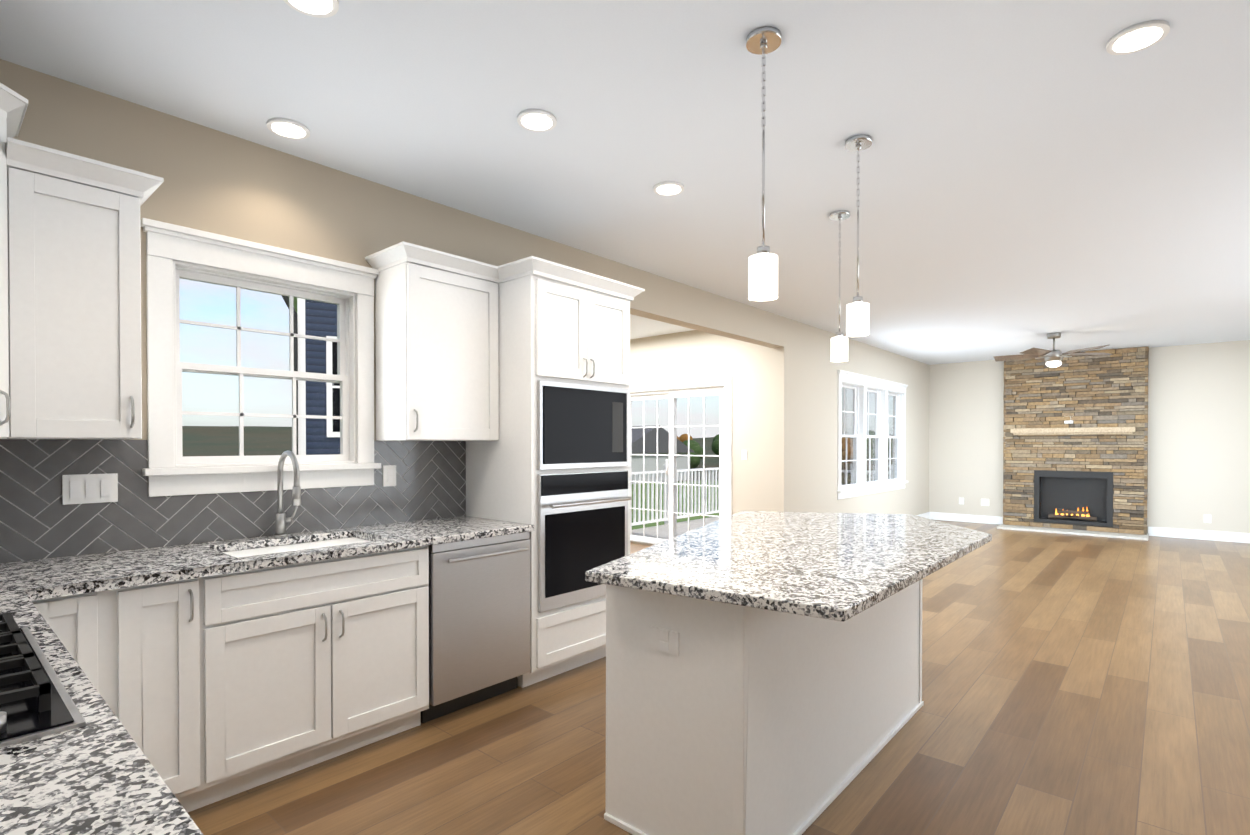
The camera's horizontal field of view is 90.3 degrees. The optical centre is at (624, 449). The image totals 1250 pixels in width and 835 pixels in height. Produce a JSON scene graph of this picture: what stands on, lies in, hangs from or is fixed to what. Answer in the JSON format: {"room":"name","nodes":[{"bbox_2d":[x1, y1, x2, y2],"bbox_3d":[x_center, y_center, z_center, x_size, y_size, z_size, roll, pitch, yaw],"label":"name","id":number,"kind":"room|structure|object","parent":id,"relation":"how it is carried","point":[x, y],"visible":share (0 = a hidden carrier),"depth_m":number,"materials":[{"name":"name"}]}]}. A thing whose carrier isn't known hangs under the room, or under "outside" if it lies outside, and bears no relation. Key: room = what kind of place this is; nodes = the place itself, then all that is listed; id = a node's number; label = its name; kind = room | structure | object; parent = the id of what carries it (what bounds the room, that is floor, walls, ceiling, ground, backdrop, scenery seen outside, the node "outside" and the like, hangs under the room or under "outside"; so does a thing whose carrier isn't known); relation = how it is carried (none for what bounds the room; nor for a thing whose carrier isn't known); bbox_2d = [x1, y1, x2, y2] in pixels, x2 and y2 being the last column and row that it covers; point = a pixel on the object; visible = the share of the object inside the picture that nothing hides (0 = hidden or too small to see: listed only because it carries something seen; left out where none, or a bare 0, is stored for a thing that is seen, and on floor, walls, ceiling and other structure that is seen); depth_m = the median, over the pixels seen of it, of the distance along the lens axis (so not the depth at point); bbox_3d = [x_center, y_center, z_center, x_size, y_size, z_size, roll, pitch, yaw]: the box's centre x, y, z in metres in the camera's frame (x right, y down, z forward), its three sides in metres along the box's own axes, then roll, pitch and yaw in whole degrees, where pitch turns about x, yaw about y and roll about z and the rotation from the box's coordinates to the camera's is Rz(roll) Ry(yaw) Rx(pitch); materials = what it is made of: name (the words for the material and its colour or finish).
{"room":"kitchen","nodes":[
{"label":"kitchen","id":0,"kind":"room"},
{"bbox_2d":[0,83,51,442],"bbox_3d":[-2.023,-0.600,1.666,0.130,1.135,0.664,0,1,41],"label":"upper cabinet","id":1,"kind":"object","parent":0,"relation":"attached to","point":[25,217],"depth_m":2.08,"materials":[{"name":"white wood"}]},
{"bbox_2d":[0,59,929,562],"bbox_3d":[1.316,-0.086,6.511,0.150,2.760,12.650,0,1,41],"label":"wall","id":2,"kind":"structure","parent":0,"point":[226,185],"depth_m":3.37,"materials":[{"name":"paint"}]},
{"bbox_2d":[60,151,135,442],"bbox_3d":[-2.005,-0.525,2.298,0.394,0.975,0.196,0,1,41],"label":"upper cabinet","id":3,"kind":"object","parent":2,"relation":"attached to","point":[98,220],"depth_m":2.23,"materials":[{"name":"white wood"}]},
{"bbox_2d":[365,241,447,442],"bbox_3d":[-1.160,-0.534,3.262,0.392,0.975,0.228,0,1,41],"label":"upper cabinet","id":4,"kind":"object","parent":2,"relation":"attached to","point":[411,284],"depth_m":3.22,"materials":[{"name":"white wood"}]},
{"bbox_2d":[916,512,929,518],"bbox_3d":[3.605,1.204,9.015,0.017,0.135,5.584,0,1,41],"label":"baseboard","id":5,"kind":"structure","parent":2,"relation":"attached to","point":[926,515],"depth_m":10.92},
{"bbox_2d":[0,0,1249,364],"bbox_3d":[2.238,-1.559,5.691,9.200,0.200,12.650,0,1,41],"label":"ceiling","id":6,"kind":"structure","parent":0,"point":[1034,172],"depth_m":2.79,"materials":[{"name":"paint"}]},
{"bbox_2d":[267,118,309,139],"bbox_3d":[-1.497,-1.425,2.765,0.169,0.014,0.169,0,1,35],"label":"recessed light","id":7,"kind":"object","parent":6,"relation":"in","point":[283,127],"depth_m":2.75,"materials":[{"name":"beige plastic"}]},
{"bbox_2d":[283,0,338,17],"bbox_3d":[-0.991,-1.417,1.950,0.169,0.014,0.169,0,1,35],"label":"recessed light","id":8,"kind":"object","parent":6,"relation":"in","point":[313,8],"depth_m":1.98,"materials":[{"name":"beige plastic"}]},
{"bbox_2d":[517,109,556,131],"bbox_3d":[-0.383,-1.424,2.694,0.169,0.014,0.169,0,1,35],"label":"recessed light","id":9,"kind":"object","parent":6,"relation":"in","point":[537,120],"depth_m":2.68,"materials":[{"name":"beige plastic"}]},
{"bbox_2d":[653,181,683,195],"bbox_3d":[0.239,-1.431,3.414,0.169,0.014,0.169,0,1,32],"label":"recessed light","id":10,"kind":"object","parent":6,"relation":"in","point":[667,188],"depth_m":3.39,"materials":[{"name":"beige plastic"}]},
{"bbox_2d":[746,26,780,300],"bbox_3d":[0.480,-0.976,2.156,0.120,0.900,0.120,0,1,41],"label":"pendant light","id":11,"kind":"object","parent":6,"relation":"hanging from","point":[763,261],"visible":0.98,"depth_m":2.13,"materials":[{"name":"white glass"}]},
{"bbox_2d":[830,210,849,361],"bbox_3d":[1.313,-0.991,3.802,0.120,0.900,0.120,0,1,41],"label":"pendant light","id":12,"kind":"object","parent":6,"relation":"hanging from","point":[839,347],"visible":1,"depth_m":3.77,"materials":[{"name":"white glass"}]},
{"bbox_2d":[845,135,871,336],"bbox_3d":[1.084,-0.983,2.890,0.120,0.900,0.120,0,1,41],"label":"pendant light","id":13,"kind":"object","parent":6,"relation":"hanging from","point":[857,317],"visible":1,"depth_m":2.87,"materials":[{"name":"white glass"}]},
{"bbox_2d":[993,332,1112,366],"bbox_3d":[5.444,-1.263,7.955,1.241,0.431,1.305,0,1,41],"label":"ceiling fan","id":14,"kind":"object","parent":6,"relation":"hanging from","point":[1053,358],"visible":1,"depth_m":7.87,"materials":[{"name":"silver metal"}]},
{"bbox_2d":[1106,20,1169,54],"bbox_3d":[1.771,-1.419,2.147,0.169,0.014,0.169,0,1,35],"label":"recessed light","id":15,"kind":"object","parent":6,"relation":"in","point":[1138,37],"depth_m":2.13,"materials":[{"name":"beige plastic"}]},
{"bbox_2d":[630,330,771,514],"bbox_3d":[0.466,-0.101,8.159,3.300,2.760,0.150,0,1,41],"label":"wall","id":16,"kind":"structure","parent":0,"point":[698,354],"depth_m":7.30,"materials":[{"name":"paint"}]},
{"bbox_2d":[188,520,1249,834],"bbox_3d":[2.238,1.361,5.718,9.200,0.120,12.650,0,1,41],"label":"floor","id":17,"kind":"structure","parent":0,"point":[1084,684],"depth_m":2.87,"materials":[{"name":"brown wood"}]},
{"bbox_2d":[0,515,629,834],"bbox_3d":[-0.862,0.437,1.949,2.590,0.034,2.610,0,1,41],"label":"base cabinets","id":18,"kind":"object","parent":17,"relation":"on","point":[141,689],"depth_m":2.39,"materials":[{"name":"white wood"}]},
{"bbox_2d":[273,451,300,537],"bbox_3d":[-1.540,0.208,2.888,0.239,0.407,0.111,0,1,41],"label":"faucet","id":19,"kind":"object","parent":18,"relation":"on","point":[281,520],"depth_m":2.91,"materials":[{"name":"silver metal"}]},
{"bbox_2d":[420,532,530,722],"bbox_3d":[-0.922,0.884,3.336,0.671,0.878,0.600,0,1,41],"label":"dishwasher","id":20,"kind":"object","parent":18,"relation":"in","point":[479,586],"depth_m":3.12,"materials":[{"name":"metal"}]},
{"bbox_2d":[460,259,635,534],"bbox_3d":[-0.458,0.153,3.883,0.644,2.330,0.825,0,1,41],"label":"tall cabinet","id":21,"kind":"object","parent":17,"relation":"on","point":[563,459],"depth_m":3.57,"materials":[{"name":"white wood"}]},
{"bbox_2d":[538,380,627,469],"bbox_3d":[-0.226,-0.135,3.677,0.032,0.490,0.735,0,1,41],"label":"microwave","id":22,"kind":"object","parent":21,"relation":"in","point":[583,425],"depth_m":3.63,"materials":[{"name":"silver metal"}]},
{"bbox_2d":[604,579,923,834],"bbox_3d":[0.734,0.889,2.722,0.581,0.882,1.808,0,1,41],"label":"kitchen island","id":23,"kind":"object","parent":17,"relation":"on","point":[763,672],"depth_m":2.11,"materials":[{"name":"wood"}]},
{"bbox_2d":[651,626,678,655],"bbox_3d":[0.131,0.634,2.060,0.115,0.075,0.008,0,1,41],"label":"outlet","id":24,"kind":"object","parent":23,"relation":"attached to","point":[664,639],"depth_m":2.05,"materials":[{"name":"white plastic"}]},
{"bbox_2d":[585,511,991,630],"bbox_3d":[0.807,0.428,3.004,1.450,0.034,2.552,0,1,41],"label":"island countertop","id":25,"kind":"structure","parent":23,"relation":"on","point":[817,571],"depth_m":2.29,"materials":[{"name":"stone"}]},
{"bbox_2d":[997,347,1148,540],"bbox_3d":[6.808,-0.112,9.496,1.843,2.757,0.617,0,1,41],"label":"fireplace","id":26,"kind":"object","parent":17,"relation":"on","point":[1075,450],"visible":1,"depth_m":9.50,"materials":[{"name":"stone"}]},
{"bbox_2d":[929,340,1249,532],"bbox_3d":[7.596,-0.112,9.320,5.600,2.760,0.150,0,1,41],"label":"wall","id":27,"kind":"structure","parent":0,"point":[1198,444],"depth_m":8.98,"materials":[{"name":"paint"}]},
{"bbox_2d":[930,512,1002,524],"bbox_3d":[5.887,1.188,10.720,1.159,0.135,0.014,0,1,41],"label":"baseboard","id":28,"kind":"structure","parent":27,"relation":"attached to","point":[998,520],"depth_m":10.70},
{"bbox_2d":[1148,526,1249,542],"bbox_3d":[8.671,1.210,8.281,2.598,0.135,0.013,0,1,41],"label":"baseboard","id":29,"kind":"structure","parent":27,"relation":"attached to","point":[1201,534],"depth_m":8.76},
{"label":"outside","id":30,"kind":"structure","parent":0,"visible":0},
{"bbox_2d":[182,426,718,481],"bbox_3d":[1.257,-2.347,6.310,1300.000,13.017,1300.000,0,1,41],"label":"terrain","id":31,"kind":"structure","parent":30,"point":[221,441],"depth_m":189.97,"materials":[{"name":"green plant"}]},
{"bbox_2d":[677,434,718,468],"bbox_3d":[-21.052,0.337,75.399,78.986,5.856,137.784,0,1,41],"label":"trees","id":32,"kind":"object","parent":31,"relation":"on","point":[696,447],"depth_m":73.87,"materials":[{"name":"green plant"}]},
{"bbox_2d":[632,480,718,529],"bbox_3d":[-3.633,3.898,15.963,100.000,0.220,100.000,0,1,41],"label":"lawn","id":33,"kind":"structure","parent":30,"point":[662,522],"depth_m":40.16,"materials":[{"name":"green plant"}]},
{"bbox_2d":[281,295,339,454],"bbox_3d":[-4.774,-0.937,15.328,6.000,9.500,9.822,0,1,-24],"label":"house","id":34,"kind":"structure","parent":33,"relation":"on","point":[325,395],"depth_m":10.28,"materials":[{"name":"blue"}]},
{"bbox_2d":[632,425,693,483],"bbox_3d":[-0.987,0.444,66.779,11.800,5.800,12.800,0,1,41],"label":"house","id":35,"kind":"structure","parent":33,"relation":"on","point":[651,445],"depth_m":62.66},
{"bbox_2d":[632,464,718,538],"bbox_3d":[1.940,2.064,9.829,3.265,3.600,4.285,0,1,41],"label":"deck","id":36,"kind":"object","parent":33,"relation":"on","point":[663,530],"depth_m":10.78,"materials":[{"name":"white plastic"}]}
]}

